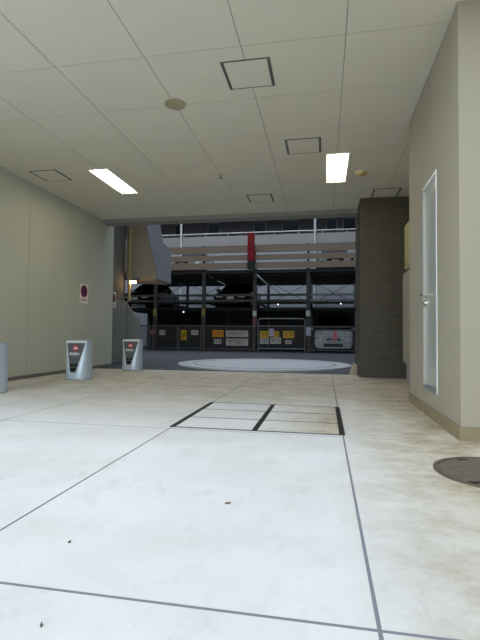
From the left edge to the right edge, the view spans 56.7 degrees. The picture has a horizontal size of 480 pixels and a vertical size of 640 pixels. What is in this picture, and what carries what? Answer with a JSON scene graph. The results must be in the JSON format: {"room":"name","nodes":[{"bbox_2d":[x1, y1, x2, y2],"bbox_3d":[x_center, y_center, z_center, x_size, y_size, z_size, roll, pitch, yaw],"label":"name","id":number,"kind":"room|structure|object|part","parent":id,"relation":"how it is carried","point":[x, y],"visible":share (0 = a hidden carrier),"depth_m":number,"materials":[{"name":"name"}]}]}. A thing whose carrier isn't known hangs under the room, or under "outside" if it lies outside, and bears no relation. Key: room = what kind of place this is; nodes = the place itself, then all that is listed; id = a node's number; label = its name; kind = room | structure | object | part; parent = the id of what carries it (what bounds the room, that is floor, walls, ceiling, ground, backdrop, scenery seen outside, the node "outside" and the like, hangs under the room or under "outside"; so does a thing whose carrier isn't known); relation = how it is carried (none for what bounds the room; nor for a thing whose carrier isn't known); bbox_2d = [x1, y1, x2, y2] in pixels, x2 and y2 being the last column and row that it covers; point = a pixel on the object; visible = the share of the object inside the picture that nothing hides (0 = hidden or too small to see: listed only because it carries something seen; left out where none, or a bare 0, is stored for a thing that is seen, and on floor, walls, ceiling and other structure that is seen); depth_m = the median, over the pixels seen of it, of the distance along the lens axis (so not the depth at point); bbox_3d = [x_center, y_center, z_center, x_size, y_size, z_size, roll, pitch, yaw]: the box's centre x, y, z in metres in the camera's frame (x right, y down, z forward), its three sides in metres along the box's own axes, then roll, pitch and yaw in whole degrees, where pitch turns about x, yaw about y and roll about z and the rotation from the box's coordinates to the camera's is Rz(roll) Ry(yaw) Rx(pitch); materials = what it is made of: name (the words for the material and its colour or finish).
{"room":"parking garage","nodes":[
{"label":"parking garage","id":0,"kind":"room"},
{"bbox_2d":[0,166,113,376],"bbox_3d":[-3.841,-0.695,7.204,0.400,3.332,6.837,0,-2,11],"label":"wall","id":1,"kind":"structure","parent":0,"point":[50,245],"depth_m":8.07,"materials":[{"name":"grey paint"}]},
{"bbox_2d":[8,364,110,380],"bbox_3d":[-3.683,0.940,7.090,0.062,0.060,6.780,0,-2,11],"label":"baseboard","id":2,"kind":"structure","parent":1,"relation":"attached to","point":[104,365],"depth_m":7.88,"materials":[{"name":"grey"}]},
{"bbox_2d":[80,283,87,303],"bbox_3d":[-3.245,-0.547,9.257,0.009,0.400,0.310,0,-2,11],"label":"no parking sign","id":3,"kind":"object","parent":1,"relation":"attached to","point":[83,287],"visible":1,"depth_m":9.25,"materials":[{"name":"beige"}]},
{"bbox_2d":[113,226,125,300],"bbox_3d":[-3.561,-1.189,11.466,0.535,4.600,1.600,0,-2,11],"label":"wall","id":4,"kind":"structure","parent":0,"point":[119,257],"depth_m":11.86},
{"bbox_2d":[100,346,354,374],"bbox_3d":[3.559,1.743,24.226,30.000,0.288,30.980,0,-2,11],"label":"courtyard","id":5,"kind":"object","parent":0,"point":[161,358],"visible":0.14,"depth_m":15.66,"materials":[{"name":"concrete"}]},
{"bbox_2d":[112,225,170,363],"bbox_3d":[-2.663,-1.157,12.232,0.935,4.600,3.360,0,-2,11],"label":"stair","id":6,"kind":"structure","parent":5,"relation":"on","point":[151,258],"depth_m":12.18,"materials":[{"name":"metal"}]},
{"bbox_2d":[113,292,115,307],"bbox_3d":[-3.226,-0.511,11.299,0.009,0.400,0.310,0,-2,11],"label":"no parking sign","id":7,"kind":"object","parent":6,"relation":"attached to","point":[114,293],"visible":0.41,"depth_m":11.37,"materials":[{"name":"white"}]},
{"bbox_2d":[127,226,131,300],"bbox_3d":[-3.016,-1.991,12.195,0.090,2.940,0.090,0,-2,11],"label":"downpipe","id":8,"kind":"object","parent":6,"relation":"attached to","point":[130,227],"visible":0.66,"depth_m":12.15,"materials":[{"name":"beige"}]},
{"bbox_2d":[129,278,139,282],"bbox_3d":[-2.868,-1.075,12.133,0.270,0.154,0.105,0,-2,11],"label":"wall lamp","id":9,"kind":"object","parent":6,"relation":"attached to","point":[133,280],"visible":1,"depth_m":12.10,"materials":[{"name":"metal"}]},
{"bbox_2d":[140,325,150,349],"bbox_3d":[-5.277,0.825,20.948,2.250,1.180,0.050,0,-2,11],"label":"mesh fence","id":10,"kind":"object","parent":5,"relation":"on","point":[141,326],"visible":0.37,"depth_m":20.76,"materials":[{"name":"grey metal"}]},
{"bbox_2d":[149,330,154,334],"bbox_3d":[-4.088,0.580,20.692,0.280,0.230,0.008,0,-2,11],"label":"notice sign","id":11,"kind":"object","parent":10,"relation":"attached to","point":[151,332],"visible":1,"depth_m":20.69,"materials":[{"name":"red"}]},
{"bbox_2d":[152,325,177,350],"bbox_3d":[-3.478,0.830,20.608,1.250,1.180,0.050,0,-2,11],"label":"mesh fence","id":12,"kind":"object","parent":5,"relation":"on","point":[153,326],"visible":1,"depth_m":20.58,"materials":[{"name":"grey metal"}]},
{"bbox_2d":[159,330,164,334],"bbox_3d":[-3.602,0.581,20.598,0.290,0.230,0.011,0,-2,11],"label":"notice sign","id":13,"kind":"object","parent":12,"relation":"attached to","point":[161,332],"visible":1,"depth_m":20.60,"materials":[{"name":"grey"}]},
{"bbox_2d":[178,325,201,350],"bbox_3d":[-2.295,0.833,20.384,1.080,1.180,0.050,0,-2,11],"label":"mesh fence","id":14,"kind":"object","parent":5,"relation":"on","point":[200,328],"visible":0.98,"depth_m":20.36,"materials":[{"name":"grey metal"}]},
{"bbox_2d":[181,330,185,339],"bbox_3d":[-2.581,0.689,20.402,0.250,0.460,0.011,0,-2,11],"label":"notice sign","id":15,"kind":"object","parent":14,"relation":"attached to","point":[183,332],"visible":1,"depth_m":20.40,"materials":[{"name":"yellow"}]},
{"bbox_2d":[191,330,197,334],"bbox_3d":[-2.069,0.571,20.309,0.330,0.220,0.011,0,-2,11],"label":"notice sign","id":16,"kind":"object","parent":14,"relation":"attached to","point":[193,332],"visible":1,"depth_m":20.31,"materials":[{"name":"grey"}]},
{"bbox_2d":[203,325,254,351],"bbox_3d":[-0.521,0.838,20.049,2.370,1.180,0.050,0,-2,11],"label":"mesh fence","id":17,"kind":"object","parent":5,"relation":"on","point":[228,326],"visible":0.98,"depth_m":20.06,"materials":[{"name":"grey metal"}]},
{"bbox_2d":[212,330,222,336],"bbox_3d":[-0.998,0.608,20.105,0.510,0.310,0.011,0,-2,11],"label":"notice sign","id":18,"kind":"object","parent":17,"relation":"attached to","point":[215,333],"visible":1,"depth_m":20.10,"materials":[{"name":"orange"}]},
{"bbox_2d":[214,339,220,343],"bbox_3d":[-1.011,0.973,20.095,0.330,0.220,0.011,0,-2,11],"label":"notice sign","id":19,"kind":"object","parent":17,"relation":"attached to","point":[216,341],"visible":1,"depth_m":20.09,"materials":[{"name":"grey"}]},
{"bbox_2d":[226,339,247,345],"bbox_3d":[-0.137,0.996,19.929,1.010,0.320,0.011,0,-2,11],"label":"notice sign","id":20,"kind":"object","parent":17,"relation":"attached to","point":[229,342],"visible":1,"depth_m":19.93,"materials":[{"name":"grey"}]},
{"bbox_2d":[226,331,247,336],"bbox_3d":[-0.134,0.616,19.942,1.010,0.280,0.011,0,-2,11],"label":"notice sign","id":21,"kind":"object","parent":17,"relation":"attached to","point":[228,333],"visible":1,"depth_m":19.94,"materials":[{"name":"grey"}]},
{"bbox_2d":[125,232,355,352],"bbox_3d":[-0.946,-1.172,23.018,13.980,5.382,5.460,0,-2,11],"label":"parking structure","id":22,"kind":"object","parent":5,"relation":"on","point":[251,249],"visible":0.59,"depth_m":20.69,"materials":[{"name":"paint"}]},
{"bbox_3d":[-5.418,-0.614,26.502,0.140,4.412,0.140,0,-2,11],"label":"post","id":23,"kind":"part","parent":22,"relation":"part of","materials":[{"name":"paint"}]},
{"bbox_2d":[125,275,185,286],"bbox_3d":[-4.701,-2.059,23.870,2.220,0.100,4.900,0,-2,11],"label":"pallet","id":24,"kind":"object","parent":22,"relation":"in","point":[173,283],"visible":0.28,"depth_m":25.20,"materials":[{"name":"metal"}]},
{"bbox_3d":[-4.009,-0.599,21.144,0.160,4.062,0.160,0,-2,11],"label":"post","id":25,"kind":"part","parent":22,"relation":"part of","materials":[{"name":"metal"}]},
{"bbox_2d":[131,308,182,313],"bbox_3d":[-4.715,-0.450,23.818,2.220,0.100,4.900,0,-2,11],"label":"pallet","id":26,"kind":"object","parent":22,"relation":"in","point":[137,310],"visible":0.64,"depth_m":23.35,"materials":[{"name":"metal"}]},
{"bbox_2d":[125,284,179,307],"bbox_3d":[-4.711,-1.201,23.827,2.080,1.402,4.530,0,-2,11],"label":"car","id":27,"kind":"object","parent":26,"relation":"on","point":[142,289],"visible":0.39,"depth_m":23.03,"materials":[{"name":"black metal"}]},
{"bbox_3d":[-3.080,-0.607,26.060,0.140,4.412,0.140,0,-2,11],"label":"post","id":28,"kind":"part","parent":22,"relation":"part of","materials":[{"name":"metal"}]},
{"bbox_2d":[158,308,224,313],"bbox_3d":[-2.382,-0.444,23.376,2.220,0.100,4.900,0,-2,11],"label":"pallet","id":29,"kind":"object","parent":22,"relation":"in","point":[179,310],"visible":0.89,"depth_m":22.21,"materials":[{"name":"metal"}]},
{"bbox_2d":[171,274,225,286],"bbox_3d":[-2.368,-2.053,23.428,2.220,0.100,4.900,0,-2,11],"label":"pallet","id":30,"kind":"object","parent":22,"relation":"in","point":[191,280],"visible":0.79,"depth_m":22.97,"materials":[{"name":"metal"}]},
{"bbox_2d":[171,254,219,280],"bbox_3d":[-2.364,-2.804,23.438,2.080,1.402,4.530,0,-2,11],"label":"car","id":31,"kind":"object","parent":30,"relation":"on","point":[183,254],"visible":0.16,"depth_m":21.58,"materials":[{"name":"grey metal"}]},
{"bbox_3d":[-1.681,-0.593,20.703,0.160,4.062,0.160,0,-2,11],"label":"post","id":32,"kind":"part","parent":22,"relation":"part of","materials":[{"name":"metal"}]},
{"bbox_3d":[-0.751,-0.601,25.619,0.140,4.412,0.140,0,-2,11],"label":"post","id":33,"kind":"part","parent":22,"relation":"part of","materials":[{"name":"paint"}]},
{"bbox_2d":[206,308,266,313],"bbox_3d":[-0.038,-0.438,22.933,2.220,0.100,4.900,0,-2,11],"label":"pallet","id":34,"kind":"object","parent":22,"relation":"in","point":[222,310],"visible":0.94,"depth_m":21.78,"materials":[{"name":"metal"}]},
{"bbox_2d":[214,283,260,309],"bbox_3d":[-0.034,-1.189,22.943,2.080,1.402,4.530,0,-2,11],"label":"car","id":35,"kind":"object","parent":34,"relation":"on","point":[235,288],"visible":0.57,"depth_m":21.45,"materials":[{"name":"black metal"}]},
{"bbox_2d":[207,273,266,285],"bbox_3d":[-0.024,-2.047,22.985,2.220,0.100,4.900,0,-2,11],"label":"pallet","id":36,"kind":"object","parent":22,"relation":"in","point":[247,278],"visible":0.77,"depth_m":22.21,"materials":[{"name":"metal"}]},
{"bbox_2d":[252,318,256,326],"bbox_3d":[0.660,0.109,20.149,0.190,0.420,0.011,0,-2,11],"label":"notice sign","id":37,"kind":"object","parent":22,"relation":"attached to","point":[254,322],"visible":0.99,"depth_m":20.14,"materials":[{"name":"red"}]},
{"bbox_3d":[0.677,-0.587,20.257,0.160,4.062,0.160,0,-2,11],"label":"post","id":38,"kind":"part","parent":22,"relation":"part of","materials":[{"name":"metal"}]},
{"bbox_3d":[1.607,-0.595,25.173,0.140,4.412,0.140,0,-2,11],"label":"post","id":39,"kind":"part","parent":22,"relation":"part of","materials":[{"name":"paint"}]},
{"bbox_2d":[257,272,305,285],"bbox_3d":[2.334,-2.040,22.539,2.220,0.100,4.900,0,-2,11],"label":"pallet","id":40,"kind":"object","parent":22,"relation":"in","point":[294,278],"visible":0.75,"depth_m":22.01,"materials":[{"name":"metal"}]},
{"bbox_2d":[257,307,305,313],"bbox_3d":[2.320,-0.431,22.487,2.220,0.100,4.900,0,-2,11],"label":"pallet","id":41,"kind":"object","parent":22,"relation":"in","point":[297,310],"visible":0.75,"depth_m":21.22,"materials":[{"name":"metal"}]},
{"bbox_3d":[3.036,-0.580,19.811,0.160,4.062,0.160,0,-2,11],"label":"post","id":42,"kind":"part","parent":22,"relation":"part of","materials":[{"name":"metal"}]},
{"bbox_3d":[3.965,-0.588,24.727,0.140,4.412,0.140,0,-2,11],"label":"post","id":43,"kind":"part","parent":22,"relation":"part of","materials":[{"name":"metal"}]},
{"bbox_2d":[310,271,354,284],"bbox_3d":[4.683,-2.034,22.095,2.220,0.100,4.900,0,-2,11],"label":"pallet","id":44,"kind":"object","parent":22,"relation":"in","point":[318,278],"visible":0.75,"depth_m":21.57,"materials":[{"name":"metal"}]},
{"bbox_2d":[316,250,354,268],"bbox_3d":[4.686,-2.785,22.105,2.080,1.402,4.530,0,-2,11],"label":"car","id":45,"kind":"object","parent":44,"relation":"on","point":[336,251],"visible":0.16,"depth_m":19.98,"materials":[{"name":"black metal"}]},
{"bbox_2d":[310,307,354,313],"bbox_3d":[4.668,-0.425,22.043,2.220,0.100,4.900,0,-2,11],"label":"pallet","id":46,"kind":"object","parent":22,"relation":"in","point":[315,310],"visible":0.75,"depth_m":20.71,"materials":[{"name":"metal"}]},
{"bbox_3d":[6.304,-0.582,24.285,0.140,4.412,0.140,0,-2,11],"label":"post","id":47,"kind":"part","parent":22,"relation":"part of","materials":[{"name":"metal"}]},
{"bbox_2d":[125,217,355,345],"bbox_3d":[-1.230,-6.742,27.871,19.190,17.200,2.165,0,-2,11],"label":"apartment building","id":48,"kind":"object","parent":5,"relation":"on","point":[318,230],"visible":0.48,"depth_m":26.98,"materials":[{"name":"white paint"}]},
{"bbox_3d":[-3.916,-5.804,28.988,0.600,0.750,0.025,0,-2,11],"label":"pane","id":49,"kind":"part","parent":48,"relation":"part of","materials":[{"name":"clear glass"}]},
{"bbox_3d":[-1.706,-5.798,28.570,0.700,0.750,0.025,0,-2,11],"label":"pane","id":50,"kind":"part","parent":48,"relation":"part of","materials":[{"name":"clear glass"}]},
{"bbox_3d":[-1.405,-5.154,26.967,19.190,0.225,0.070,0,-2,11],"label":"handrail","id":51,"kind":"part","parent":48,"relation":"part of","materials":[{"name":"white metal"}]},
{"bbox_3d":[1.242,-5.790,28.013,0.700,0.750,0.025,0,-2,11],"label":"pane","id":52,"kind":"part","parent":48,"relation":"part of","materials":[{"name":"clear glass"}]},
{"bbox_3d":[3.158,-5.785,27.651,1.000,0.750,0.025,0,-2,11],"label":"pane","id":53,"kind":"part","parent":48,"relation":"part of","materials":[{"name":"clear glass"}]},
{"bbox_3d":[5.590,-5.779,27.191,0.550,0.750,0.025,0,-2,11],"label":"pane","id":54,"kind":"part","parent":48,"relation":"part of","materials":[{"name":"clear glass"}]},
{"bbox_3d":[6.794,-5.775,26.963,1.000,0.750,0.025,0,-2,11],"label":"pane","id":55,"kind":"part","parent":48,"relation":"part of","materials":[{"name":"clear glass"}]},
{"bbox_2d":[178,359,351,371],"bbox_3d":[0.624,1.150,11.655,4.460,0.034,4.460,0,-2,11],"label":"turntable","id":56,"kind":"object","parent":5,"relation":"on","point":[259,365],"visible":0.99,"depth_m":10.98,"materials":[{"name":"grey metal"}]},
{"bbox_2d":[257,318,305,352],"bbox_3d":[1.820,0.675,19.591,2.116,1.518,0.056,0,-2,11],"label":"gate","id":57,"kind":"object","parent":5,"relation":"on","point":[304,326],"visible":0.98,"depth_m":19.53,"materials":[{"name":"metal"}]},
{"bbox_2d":[260,338,268,343],"bbox_3d":[1.077,0.933,19.677,0.390,0.250,0.011,0,-2,11],"label":"notice sign","id":58,"kind":"object","parent":57,"relation":"attached to","point":[262,340],"visible":1,"depth_m":19.67,"materials":[{"name":"grey"}]},
{"bbox_2d":[260,331,268,337],"bbox_3d":[1.080,0.638,19.686,0.390,0.300,0.011,0,-2,11],"label":"notice sign","id":59,"kind":"object","parent":57,"relation":"attached to","point":[263,334],"visible":1,"depth_m":19.68,"materials":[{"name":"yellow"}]},
{"bbox_2d":[269,329,273,335],"bbox_3d":[1.386,0.549,19.633,0.210,0.340,0.008,0,-2,11],"label":"notice sign","id":60,"kind":"object","parent":57,"relation":"attached to","point":[271,331],"visible":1,"depth_m":19.63,"materials":[{"name":"grey"}]},
{"bbox_2d":[270,337,280,343],"bbox_3d":[1.564,0.909,19.585,0.480,0.280,0.011,0,-2,11],"label":"notice sign","id":61,"kind":"object","parent":57,"relation":"attached to","point":[273,340],"visible":1,"depth_m":19.59,"materials":[{"name":"grey"}]},
{"bbox_2d":[274,331,278,336],"bbox_3d":[1.606,0.620,19.587,0.220,0.260,0.011,0,-2,11],"label":"notice sign","id":62,"kind":"object","parent":57,"relation":"attached to","point":[276,333],"visible":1,"depth_m":19.59,"materials":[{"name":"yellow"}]},
{"bbox_2d":[283,331,293,337],"bbox_3d":[2.127,0.636,19.488,0.480,0.310,0.011,0,-2,11],"label":"notice sign","id":63,"kind":"object","parent":57,"relation":"attached to","point":[286,334],"visible":1,"depth_m":19.49,"materials":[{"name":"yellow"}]},
{"bbox_2d":[308,326,354,352],"bbox_3d":[4.166,0.850,19.162,2.430,1.180,0.050,0,-2,11],"label":"mesh fence","id":64,"kind":"object","parent":5,"relation":"on","point":[318,327],"visible":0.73,"depth_m":19.20,"materials":[{"name":"grey metal"}]},
{"bbox_2d":[306,327,310,335],"bbox_3d":[2.981,0.499,19.348,0.210,0.390,0.008,0,-2,11],"label":"notice sign","id":65,"kind":"object","parent":64,"relation":"attached to","point":[308,329],"visible":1,"depth_m":19.34,"materials":[{"name":"grey"}]},
{"bbox_2d":[316,331,322,336],"bbox_3d":[3.443,0.595,19.266,0.290,0.240,0.011,0,-2,11],"label":"notice sign","id":66,"kind":"object","parent":64,"relation":"attached to","point":[318,333],"visible":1,"depth_m":19.26,"materials":[{"name":"grey"}]},
{"bbox_2d":[311,315,354,351],"bbox_3d":[4.577,0.655,22.008,2.120,1.762,4.430,0,-2,11],"label":"car","id":67,"kind":"object","parent":5,"relation":"on","point":[323,320],"visible":0.73,"depth_m":20.09,"materials":[{"name":"silver metal"}]},
{"bbox_2d":[0,0,462,219],"bbox_3d":[2.507,-2.382,5.778,13.966,0.060,6.280,0,-2,11],"label":"ceiling","id":68,"kind":"structure","parent":0,"point":[85,85],"depth_m":4.79,"materials":[{"name":"grey"}]},
{"bbox_2d":[29,169,71,181],"bbox_3d":[-3.080,-2.350,7.250,0.470,0.007,0.470,0,-2,11],"label":"ceiling access panel","id":69,"kind":"object","parent":68,"relation":"attached to","point":[47,175],"visible":1,"depth_m":7.23,"materials":[{"name":"grey"}]},
{"bbox_2d":[88,169,137,193],"bbox_3d":[-2.118,-2.370,7.548,0.340,0.080,1.220,0,-2,11],"label":"ceiling light","id":70,"kind":"object","parent":68,"relation":"attached to","point":[105,175],"visible":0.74,"depth_m":7.57,"materials":[{"name":"white plastic"}]},
{"bbox_2d":[165,98,185,109],"bbox_3d":[-0.721,-2.401,4.953,0.236,0.012,0.236,0,-2,11],"label":"ceiling speaker","id":71,"kind":"object","parent":68,"relation":"attached to","point":[173,103],"visible":1,"depth_m":4.95,"materials":[{"name":"beige plastic"}]},
{"bbox_2d":[166,100,183,108],"bbox_3d":[-0.721,-2.403,4.953,0.200,0.008,0.200,0,-2,11],"label":"grille","id":72,"kind":"object","parent":71,"relation":"attached to","point":[171,104],"depth_m":4.95,"materials":[{"name":"beige"}]},
{"bbox_2d":[220,57,274,89],"bbox_3d":[0.086,-2.415,4.373,0.470,0.007,0.470,0,-2,11],"label":"ceiling access panel","id":73,"kind":"object","parent":68,"relation":"attached to","point":[256,72],"visible":1,"depth_m":4.35,"materials":[{"name":"grey"}]},
{"bbox_2d":[246,194,273,202],"bbox_3d":[0.385,-2.284,8.355,0.470,0.007,0.470,0,-2,11],"label":"ceiling access panel","id":74,"kind":"object","parent":68,"relation":"attached to","point":[256,198],"visible":1,"depth_m":8.35,"materials":[{"name":"grey metal"}]},
{"bbox_2d":[285,137,320,153],"bbox_3d":[0.861,-2.355,6.027,0.470,0.007,0.470,0,-2,11],"label":"ceiling access panel","id":75,"kind":"object","parent":68,"relation":"attached to","point":[304,145],"visible":1,"depth_m":6.00,"materials":[{"name":"grey"}]},
{"bbox_2d":[325,152,349,182],"bbox_3d":[1.491,-2.361,6.855,0.340,0.080,1.220,0,-2,11],"label":"ceiling light","id":76,"kind":"object","parent":68,"relation":"attached to","point":[337,164],"visible":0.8,"depth_m":6.92,"materials":[{"name":"white plastic"}]},
{"bbox_2d":[355,170,367,176],"bbox_3d":[1.899,-2.286,6.969,0.200,0.065,0.200,0,-2,11],"label":"ceiling detector","id":77,"kind":"object","parent":68,"relation":"attached to","point":[360,173],"visible":1,"depth_m":6.92,"materials":[{"name":"beige plastic"}]},
{"bbox_2d":[371,188,401,196],"bbox_3d":[2.610,-2.277,7.954,0.470,0.007,0.470,0,-2,11],"label":"ceiling access panel","id":78,"kind":"object","parent":68,"relation":"attached to","point":[384,192],"visible":1,"depth_m":7.94,"materials":[{"name":"grey"}]},
{"bbox_2d":[0,368,479,639],"bbox_3d":[1.495,0.794,-2.845,14.000,0.200,23.020,0,-2,11],"label":"floor","id":79,"kind":"structure","parent":0,"point":[356,534],"depth_m":1.88,"materials":[{"name":"tile"}]},
{"bbox_2d":[0,342,7,393],"bbox_3d":[-3.212,0.606,5.708,0.426,0.645,0.426,0,-2,11],"label":"bollard","id":80,"kind":"object","parent":79,"relation":"on","point":[3,345],"visible":1,"depth_m":5.67,"materials":[{"name":"silver metal"}]},
{"bbox_2d":[66,340,92,379],"bbox_3d":[-2.706,0.669,7.495,0.426,0.645,0.426,0,-2,11],"label":"bollard","id":81,"kind":"object","parent":79,"relation":"on","point":[79,352],"visible":1,"depth_m":7.36,"materials":[{"name":"silver metal"}]},
{"bbox_3d":[-2.734,0.623,7.349,0.329,0.485,0.094,0,-2,11],"label":"panel","id":82,"kind":"part","parent":81,"relation":"part of","materials":[{"name":"grey metal"}]},
{"bbox_2d":[122,339,142,370],"bbox_3d":[-2.266,0.734,9.395,0.426,0.645,0.426,0,-2,11],"label":"bollard","id":83,"kind":"object","parent":79,"relation":"on","point":[132,348],"visible":1,"depth_m":9.26,"materials":[{"name":"silver metal"}]},
{"bbox_3d":[-2.293,0.688,9.250,0.329,0.485,0.094,0,-2,11],"label":"panel","id":84,"kind":"part","parent":83,"relation":"part of","materials":[{"name":"grey"}]},
{"bbox_2d":[170,402,344,434],"bbox_3d":[0.239,0.909,4.226,1.419,0.006,1.364,0,-2,11],"label":"floor hatch","id":85,"kind":"object","parent":79,"relation":"on","point":[322,420],"visible":1,"depth_m":4.06,"materials":[{"name":"grey metal"}]},
{"bbox_2d":[349,363,356,374],"bbox_3d":[2.253,0.979,8.858,0.130,0.200,0.500,0,-2,11],"label":"block","id":86,"kind":"object","parent":79,"relation":"on","point":[353,371],"visible":1,"depth_m":8.62,"materials":[{"name":"concrete"}]},
{"bbox_2d":[355,361,405,378],"bbox_3d":[2.860,0.959,8.706,1.110,0.240,1.255,0,-2,11],"label":"trim","id":87,"kind":"structure","parent":79,"relation":"on","point":[363,370],"depth_m":8.12,"materials":[{"name":"brown tile"}]},
{"bbox_2d":[355,196,408,364],"bbox_3d":[2.883,-0.705,8.766,1.095,3.092,1.240,0,-2,11],"label":"pillar","id":88,"kind":"structure","parent":87,"relation":"on","point":[381,222],"depth_m":8.19,"materials":[{"name":"brown tile"}]},
{"bbox_2d":[403,269,409,384],"bbox_3d":[2.752,0.117,6.808,0.322,1.800,1.100,0,-2,11],"label":"tall cabinet","id":89,"kind":"object","parent":79,"relation":"on","point":[406,276],"visible":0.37,"depth_m":7.03,"materials":[{"name":"beige metal"}]},
{"bbox_2d":[433,457,479,487],"bbox_3d":[1.439,0.863,2.509,0.644,0.008,0.644,0,-2,11],"label":"manhole cover","id":90,"kind":"object","parent":79,"relation":"on","point":[464,470],"visible":1,"depth_m":2.56,"materials":[{"name":"metal"}]},
{"bbox_2d":[409,0,479,426],"bbox_3d":[5.765,-0.728,3.576,8.003,3.332,1.985,0,-2,11],"label":"wall","id":91,"kind":"structure","parent":0,"point":[444,124],"depth_m":3.54,"materials":[{"name":"paint"}]},
{"bbox_2d":[419,169,437,394],"bbox_3d":[1.849,-0.341,4.280,0.138,2.035,0.590,0,-2,11],"label":"door","id":92,"kind":"structure","parent":91,"relation":"in","point":[429,192],"depth_m":4.35,"materials":[{"name":"metal"}]},
{"bbox_3d":[1.858,0.661,4.240,0.101,0.030,0.538,0,-2,11],"label":"sill","id":93,"kind":"part","parent":92,"relation":"part of","materials":[{"name":"metal"}]},
{"bbox_2d":[409,392,479,441],"bbox_3d":[5.745,0.885,3.525,8.015,0.105,2.009,0,-2,11],"label":"baseboard","id":94,"kind":"structure","parent":91,"relation":"attached to","point":[470,434],"depth_m":3.58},
{"bbox_3d":[6.514,-0.646,5.898,7.395,3.332,2.840,0,-2,11],"label":"wall","id":95,"kind":"structure","parent":0,"visible":0},
{"bbox_2d":[404,221,409,270],"bbox_3d":[2.774,-1.183,6.848,0.300,0.780,1.000,0,-2,11],"label":"box","id":96,"kind":"object","parent":95,"relation":"attached to","point":[406,229],"visible":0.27,"depth_m":7.12,"materials":[{"name":"metal"}]},
{"bbox_3d":[-1.221,-9.247,6.868,23.000,13.550,6.580,0,-2,11],"label":"wall","id":97,"kind":"structure","parent":0,"visible":0},
{"bbox_2d":[103,209,356,226],"bbox_3d":[0.974,-2.266,9.424,9.600,0.200,0.320,0,-2,11],"label":"trim","id":98,"kind":"structure","parent":97,"relation":"attached to","point":[340,213],"depth_m":9.55,"materials":[{"name":"paint"}]}
]}

